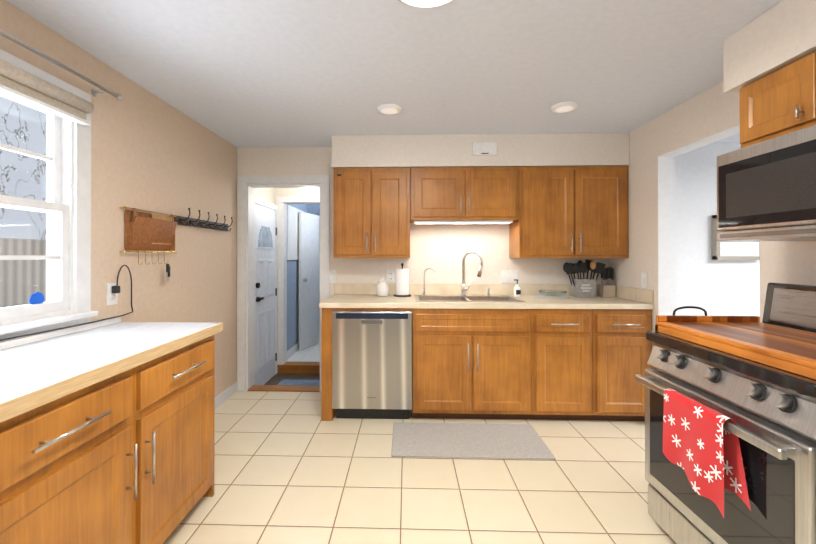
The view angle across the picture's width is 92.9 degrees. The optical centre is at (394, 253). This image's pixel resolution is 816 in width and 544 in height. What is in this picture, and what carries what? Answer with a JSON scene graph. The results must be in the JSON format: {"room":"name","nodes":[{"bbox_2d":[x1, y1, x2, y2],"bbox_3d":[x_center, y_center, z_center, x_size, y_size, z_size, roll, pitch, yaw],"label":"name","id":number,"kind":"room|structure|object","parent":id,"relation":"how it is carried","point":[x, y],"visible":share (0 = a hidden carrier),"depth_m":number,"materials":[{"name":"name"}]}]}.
{"room":"kitchen","nodes":[
{"label":"kitchen","id":0,"kind":"room"},
{"bbox_2d":[0,0,236,397],"bbox_3d":[-1.586,0.138,2.405,0.120,2.300,8.200,0,0,2],"label":"wall","id":1,"kind":"structure","parent":0,"point":[150,151],"depth_m":2.44,"materials":[{"name":"paint"}]},
{"bbox_2d":[0,49,97,338],"bbox_3d":[-1.591,-0.232,1.460,0.170,1.137,0.997,0,0,2],"label":"window","id":2,"kind":"structure","parent":1,"relation":"in","point":[65,205],"depth_m":1.83,"materials":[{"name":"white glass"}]},
{"bbox_2d":[0,59,93,124],"bbox_3d":[-1.507,-0.687,1.459,0.058,0.113,0.867,0,0,2],"label":"roman shade","id":3,"kind":"object","parent":2,"relation":"attached to","point":[24,86],"visible":1,"depth_m":1.64,"materials":[{"name":"fabric"}]},
{"bbox_2d":[0,29,122,100],"bbox_3d":[-1.506,-0.830,1.404,0.100,0.040,1.321,0,0,2],"label":"curtain rod","id":4,"kind":"object","parent":1,"relation":"attached to","point":[95,93],"visible":1,"depth_m":1.71,"materials":[{"name":"silver metal"}]},
{"bbox_2d":[106,283,117,305],"bbox_3d":[-1.530,0.217,2.103,0.010,0.118,0.075,0,0,2],"label":"electrical outlet","id":5,"kind":"object","parent":1,"relation":"attached to","point":[111,298],"visible":0.81,"depth_m":2.09,"materials":[{"name":"white plastic"}]},
{"bbox_2d":[0,265,132,340],"bbox_3d":[-1.510,0.197,1.559,0.066,0.278,1.314,0,0,2],"label":"power cord","id":6,"kind":"object","parent":5,"relation":"attached to","point":[116,289],"visible":1,"depth_m":2.02,"materials":[{"name":"black plastic"}]},
{"bbox_2d":[119,206,176,281],"bbox_3d":[-1.490,-0.044,2.388,0.070,0.443,0.490,0,0,2],"label":"mail organizer","id":7,"kind":"object","parent":1,"relation":"attached to","point":[151,233],"visible":1,"depth_m":2.35,"materials":[{"name":"brown wood"}]},
{"bbox_2d":[174,208,232,230],"bbox_3d":[-1.459,-0.259,3.043,0.089,0.126,0.800,0,0,2],"label":"hook rail","id":8,"kind":"object","parent":1,"relation":"attached to","point":[193,222],"visible":1,"depth_m":2.97,"materials":[{"name":"brown metal"}]},
{"bbox_2d":[214,175,329,409],"bbox_3d":[-1.068,0.275,2.949,0.880,2.030,1.660,0,0,2],"label":"door frame","id":9,"kind":"structure","parent":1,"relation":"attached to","point":[246,186],"depth_m":3.61,"materials":[{"name":"white wood"}]},
{"bbox_2d":[253,188,274,203],"bbox_3d":[-1.445,0.194,4.157,0.060,2.400,0.750,0,0,2],"label":"wall","id":10,"kind":"structure","parent":0,"point":[268,194],"depth_m":4.28,"materials":[{"name":"beige paint"}]},
{"bbox_2d":[253,196,277,384],"bbox_3d":[-1.383,0.411,4.161,0.075,1.955,0.755,0,0,2],"label":"exterior door","id":11,"kind":"structure","parent":10,"relation":"in","point":[265,291],"depth_m":4.14,"materials":[{"name":"white metal"}]},
{"bbox_2d":[264,342,319,384],"bbox_3d":[-0.575,1.371,4.760,2.460,0.150,2.021,0,0,2],"label":"floor","id":12,"kind":"structure","parent":0,"point":[303,364],"depth_m":4.52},
{"bbox_2d":[277,379,319,385],"bbox_3d":[-0.953,1.387,4.052,0.570,0.011,0.420,0,0,2],"label":"rug","id":13,"kind":"object","parent":12,"relation":"on","point":[300,382],"visible":0.27,"depth_m":4.16,"materials":[{"name":"blue fabric"}]},
{"bbox_2d":[275,188,319,350],"bbox_3d":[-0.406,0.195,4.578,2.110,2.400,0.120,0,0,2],"label":"wall","id":14,"kind":"structure","parent":0,"point":[308,207],"depth_m":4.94,"materials":[{"name":"white paint"}]},
{"bbox_2d":[280,201,282,364],"bbox_3d":[-1.291,0.397,5.132,0.025,2.000,1.200,0,0,2],"label":"trim","id":15,"kind":"structure","parent":14,"relation":"attached to","point":[281,202],"depth_m":4.53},
{"bbox_2d":[287,205,303,259],"bbox_3d":[-1.295,-0.263,5.119,0.013,0.680,0.720,0,0,2],"label":"blinds","id":16,"kind":"object","parent":14,"relation":"attached to","point":[292,233],"visible":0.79,"depth_m":4.94,"materials":[{"name":"white plastic"}]},
{"bbox_2d":[282,196,319,363],"bbox_3d":[-0.813,0.360,4.523,0.960,2.070,0.015,0,0,2],"label":"trim","id":17,"kind":"structure","parent":14,"relation":"attached to","point":[284,355],"depth_m":4.58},
{"bbox_2d":[299,212,319,349],"bbox_3d":[-1.180,0.362,5.426,0.168,1.848,0.542,0,0,2],"label":"room door","id":18,"kind":"structure","parent":14,"relation":"in","point":[309,278],"depth_m":5.38,"materials":[{"name":"white wood"}]},
{"bbox_2d":[6,0,782,146],"bbox_3d":[2.264,-1.042,2.286,7.825,0.060,8.200,0,0,2],"label":"ceiling","id":19,"kind":"structure","parent":0,"point":[278,73],"depth_m":2.02,"materials":[{"name":"paint"}]},
{"bbox_2d":[377,104,401,114],"bbox_3d":[-0.033,-0.998,2.687,0.170,0.022,0.170,0,0,2],"label":"recessed light","id":20,"kind":"object","parent":19,"relation":"attached to","point":[388,109],"visible":1,"depth_m":2.65,"materials":[{"name":"white plastic"}]},
{"bbox_2d":[398,0,452,7],"bbox_3d":[0.123,-0.964,1.394,0.320,0.098,0.320,0,0,2],"label":"ceiling lamp","id":21,"kind":"object","parent":19,"relation":"attached to","point":[424,3],"visible":1,"depth_m":1.46,"materials":[{"name":"white glass"}]},
{"bbox_2d":[551,101,577,112],"bbox_3d":[1.163,-0.999,2.648,0.170,0.022,0.170,0,0,2],"label":"ceiling disc","id":22,"kind":"object","parent":19,"relation":"attached to","point":[564,107],"visible":1,"depth_m":2.62,"materials":[{"name":"white plastic"}]},
{"bbox_2d":[163,391,676,543],"bbox_3d":[0.156,1.313,0.955,3.695,0.060,5.420,0,0,2],"label":"floor","id":23,"kind":"structure","parent":0,"point":[291,468],"depth_m":2.14,"materials":[{"name":"tile"}]},
{"bbox_2d":[0,317,222,543],"bbox_3d":[-1.237,0.812,1.473,0.628,0.945,1.249,0,0,2],"label":"base cabinet","id":24,"kind":"object","parent":23,"relation":"on","point":[106,431],"visible":1,"depth_m":1.37,"materials":[{"name":"brown wood"}]},
{"bbox_2d":[332,311,411,418],"bbox_3d":[-0.160,0.866,3.255,0.613,0.850,0.616,0,0,2],"label":"dishwasher","id":25,"kind":"object","parent":23,"relation":"on","point":[371,364],"visible":1,"depth_m":2.95,"materials":[{"name":"silver metal"}]},
{"bbox_2d":[411,298,534,419],"bbox_3d":[0.605,0.853,3.249,0.905,0.875,0.620,0,0,2],"label":"base cabinet","id":26,"kind":"object","parent":23,"relation":"on","point":[501,351],"depth_m":2.94,"materials":[{"name":"brown wood"}]},
{"bbox_2d":[319,294,653,309],"bbox_3d":[0.693,0.396,3.260,2.520,0.040,0.655,0,0,2],"label":"countertop","id":27,"kind":"structure","parent":26,"relation":"on","point":[337,301],"depth_m":2.99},
{"bbox_2d":[377,277,388,295],"bbox_3d":[-0.102,0.290,3.458,0.110,0.170,0.110,0,0,2],"label":"ceramic jar","id":28,"kind":"object","parent":27,"relation":"on","point":[382,287],"visible":1,"depth_m":3.42,"materials":[{"name":"white ceramic"}]},
{"bbox_2d":[393,263,410,296],"bbox_3d":[0.073,0.228,3.453,0.160,0.293,0.160,0,0,2],"label":"paper towel holder","id":29,"kind":"object","parent":27,"relation":"on","point":[402,282],"visible":1,"depth_m":3.40,"materials":[{"name":"white paper"}]},
{"bbox_2d":[423,268,434,295],"bbox_3d":[0.306,0.246,3.405,0.106,0.244,0.077,0,0,2],"label":"filter faucet","id":30,"kind":"object","parent":27,"relation":"on","point":[424,293],"visible":1,"depth_m":3.42,"materials":[{"name":"silver metal"}]},
{"bbox_2d":[460,251,482,295],"bbox_3d":[0.674,0.170,3.382,0.186,0.397,0.132,0,0,2],"label":"faucet","id":31,"kind":"object","parent":27,"relation":"on","point":[464,288],"visible":1,"depth_m":3.40,"materials":[{"name":"silver metal"}]},
{"bbox_2d":[514,279,520,296],"bbox_3d":[1.088,0.300,3.419,0.064,0.150,0.066,0,0,2],"label":"soap bottle","id":32,"kind":"object","parent":27,"relation":"on","point":[517,290],"visible":1,"depth_m":3.40,"materials":[{"name":"white plastic"}]},
{"bbox_2d":[531,290,570,297],"bbox_3d":[1.372,0.349,3.400,0.280,0.051,0.236,0,0,2],"label":"glass dish","id":33,"kind":"object","parent":27,"relation":"on","point":[557,295],"visible":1,"depth_m":3.34,"materials":[{"name":"glass"}]},
{"bbox_2d":[563,259,605,296],"bbox_3d":[1.657,0.211,3.401,0.356,0.326,0.127,0,0,2],"label":"utensil crock","id":34,"kind":"object","parent":27,"relation":"on","point":[582,287],"visible":1,"depth_m":3.36,"materials":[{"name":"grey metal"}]},
{"bbox_2d":[599,267,615,296],"bbox_3d":[1.867,0.245,3.395,0.104,0.260,0.080,0,0,2],"label":"knife block","id":35,"kind":"object","parent":27,"relation":"on","point":[607,288],"visible":0.9,"depth_m":3.37,"materials":[{"name":"brown wood"}]},
{"bbox_2d":[391,422,555,459],"bbox_3d":[0.504,1.282,2.680,1.030,0.012,0.490,0,0,2],"label":"area rug","id":36,"kind":"object","parent":23,"relation":"on","point":[474,440],"visible":0.98,"depth_m":2.63,"materials":[{"name":"beige fabric"}]},
{"bbox_2d":[535,306,598,419],"bbox_3d":[1.285,0.853,3.227,0.455,0.875,0.620,0,0,2],"label":"base cabinet","id":37,"kind":"object","parent":23,"relation":"on","point":[566,337],"depth_m":2.92,"materials":[{"name":"brown wood"}]},
{"bbox_2d":[595,306,653,420],"bbox_3d":[1.732,0.853,3.212,0.440,0.875,0.620,0,0,2],"label":"base cabinet","id":38,"kind":"object","parent":23,"relation":"on","point":[624,349],"depth_m":2.91,"materials":[{"name":"brown wood"}]},
{"bbox_2d":[635,282,815,543],"bbox_3d":[1.513,0.692,1.469,0.764,1.116,0.780,0,0,2],"label":"range","id":39,"kind":"object","parent":23,"relation":"on","point":[770,411],"visible":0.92,"depth_m":1.36,"materials":[{"name":"silver metal"}]},
{"bbox_2d":[663,388,750,517],"bbox_3d":[1.136,0.726,1.431,0.057,0.338,0.350,0,0,2],"label":"hanging towel","id":40,"kind":"object","parent":39,"relation":"hanging from","point":[701,447],"visible":0.98,"depth_m":1.39,"materials":[{"name":"red fabric"}]},
{"bbox_2d":[655,306,815,379],"bbox_3d":[1.476,0.307,1.471,0.470,0.121,0.760,0,0,2],"label":"board","id":41,"kind":"object","parent":39,"relation":"on","point":[754,338],"visible":1,"depth_m":1.51,"materials":[{"name":"brown wood"}]},
{"bbox_2d":[332,133,628,168],"bbox_3d":[0.716,-0.873,3.424,2.487,0.268,0.337,0,0,2],"label":"soffit","id":42,"kind":"structure","parent":0,"point":[513,150],"depth_m":3.26,"materials":[{"name":"paint"}]},
{"bbox_2d":[472,142,496,155],"bbox_3d":[0.757,-0.879,3.239,0.200,0.110,0.026,0,0,2],"label":"smoke detector","id":43,"kind":"object","parent":42,"relation":"attached to","point":[484,148],"visible":0.94,"depth_m":3.23,"materials":[{"name":"white plastic"}]},
{"bbox_2d":[237,143,759,316],"bbox_3d":[2.367,0.142,3.593,7.705,2.300,0.132,0,0,2],"label":"wall","id":44,"kind":"structure","parent":0,"point":[441,250],"depth_m":3.58,"materials":[{"name":"paint"}]},
{"bbox_2d":[329,270,335,282],"bbox_3d":[-0.581,0.212,3.627,0.075,0.118,0.012,0,0,2],"label":"light switch","id":45,"kind":"object","parent":44,"relation":"attached to","point":[332,276],"visible":1,"depth_m":3.63,"materials":[{"name":"white plastic"}]},
{"bbox_2d":[333,168,374,257],"bbox_3d":[-0.350,-0.349,3.452,0.327,0.767,0.342,0,0,2],"label":"upper cabinet","id":46,"kind":"object","parent":44,"relation":"attached to","point":[353,188],"depth_m":3.29,"materials":[{"name":"brown wood"}]},
{"bbox_2d":[387,270,394,281],"bbox_3d":[-0.032,0.207,3.610,0.075,0.118,0.010,0,0,2],"label":"electrical outlet","id":47,"kind":"object","parent":44,"relation":"attached to","point":[390,275],"visible":0.98,"depth_m":3.61,"materials":[{"name":"white plastic"}]},
{"bbox_2d":[375,168,410,257],"bbox_3d":[-0.023,-0.349,3.442,0.327,0.767,0.342,0,0,2],"label":"upper cabinet","id":48,"kind":"object","parent":44,"relation":"attached to","point":[392,185],"depth_m":3.28,"materials":[{"name":"brown wood"}]},
{"bbox_2d":[411,167,522,225],"bbox_3d":[0.599,-0.510,3.422,0.909,0.446,0.342,0,0,2],"label":"upper cabinet","id":49,"kind":"object","parent":44,"relation":"attached to","point":[437,193],"depth_m":3.26,"materials":[{"name":"brown wood"}]},
{"bbox_2d":[414,220,512,223],"bbox_3d":[0.590,-0.274,3.337,0.840,0.023,0.060,0,0,2],"label":"under-cabinet light","id":50,"kind":"object","parent":49,"relation":"attached to","point":[470,222],"visible":0.93,"depth_m":3.31,"materials":[{"name":"white plastic"}]},
{"bbox_2d":[335,284,600,293],"bbox_3d":[0.703,0.327,3.578,2.520,0.100,0.018,0,0,2],"label":"backsplash","id":51,"kind":"structure","parent":44,"relation":"attached to","point":[339,288],"depth_m":3.57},
{"bbox_2d":[501,270,518,282],"bbox_3d":[1.068,0.207,3.574,0.160,0.118,0.012,0,0,2],"label":"light switch","id":52,"kind":"object","parent":44,"relation":"attached to","point":[508,276],"visible":0.9,"depth_m":3.57,"materials":[{"name":"white plastic"}]},
{"bbox_2d":[509,166,628,257],"bbox_3d":[1.508,-0.349,3.393,0.899,0.767,0.342,0,0,2],"label":"upper cabinet","id":53,"kind":"object","parent":44,"relation":"attached to","point":[569,211],"depth_m":3.23,"materials":[{"name":"brown wood"}]},
{"bbox_2d":[711,215,759,259],"bbox_3d":[3.080,-0.149,3.468,0.410,0.400,0.075,0,0,2],"label":"frame","id":54,"kind":"object","parent":44,"relation":"attached to","point":[735,250],"visible":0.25,"depth_m":3.46,"materials":[{"name":"grey wood"}]},
{"bbox_2d":[609,81,815,368],"bbox_3d":[1.942,0.133,0.872,0.120,2.300,5.360,0,0,2],"label":"wall","id":55,"kind":"structure","parent":0,"point":[715,109],"depth_m":2.76,"materials":[{"name":"paint"}]},
{"bbox_2d":[611,286,653,301],"bbox_3d":[1.943,0.326,3.213,0.018,0.100,0.632,0,0,2],"label":"backsplash","id":56,"kind":"structure","parent":55,"relation":"attached to","point":[636,295],"depth_m":3.10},
{"bbox_2d":[641,273,647,287],"bbox_3d":[1.943,0.205,3.012,0.012,0.118,0.075,0,0,2],"label":"light switch","id":57,"kind":"object","parent":55,"relation":"attached to","point":[644,280],"visible":1,"depth_m":3.00,"materials":[{"name":"white plastic"}]},
{"bbox_2d":[658,124,739,314],"bbox_3d":[1.992,0.283,2.440,0.122,2.010,0.820,0,0,2],"label":"trim","id":58,"kind":"structure","parent":55,"relation":"attached to","point":[666,233],"depth_m":2.85,"materials":[{"name":"white paint"}]},
{"bbox_2d":[740,55,807,147],"bbox_3d":[1.730,-0.613,1.593,0.341,0.291,0.346,0,0,2],"label":"upper cabinet","id":59,"kind":"object","parent":55,"relation":"attached to","point":[780,102],"depth_m":1.59,"materials":[{"name":"brown wood"}]},
{"bbox_2d":[717,125,815,240],"bbox_3d":[1.685,-0.259,1.429,0.420,0.397,0.715,0,0,2],"label":"microwave","id":60,"kind":"object","parent":59,"relation":"attached to","point":[766,190],"visible":1,"depth_m":1.53,"materials":[{"name":"silver metal"}]},
{"bbox_2d":[808,51,815,126],"bbox_3d":[1.719,-0.614,1.245,0.341,0.291,0.349,0,0,2],"label":"upper cabinet","id":61,"kind":"object","parent":55,"relation":"attached to","point":[811,57],"depth_m":1.44,"materials":[{"name":"brown wood"}]},
{"bbox_2d":[723,0,815,92],"bbox_3d":[1.678,-0.894,0.018,0.347,0.248,3.630,0,0,2],"label":"soffit","id":62,"kind":"structure","parent":0,"point":[780,35],"depth_m":1.60,"materials":[{"name":"paint"}]},
{"label":"outside","id":63,"kind":"structure","parent":0,"visible":0},
{"bbox_2d":[0,96,46,307],"bbox_3d":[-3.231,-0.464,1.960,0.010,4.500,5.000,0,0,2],"label":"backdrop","id":64,"kind":"structure","parent":63,"point":[10,157],"depth_m":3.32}
]}

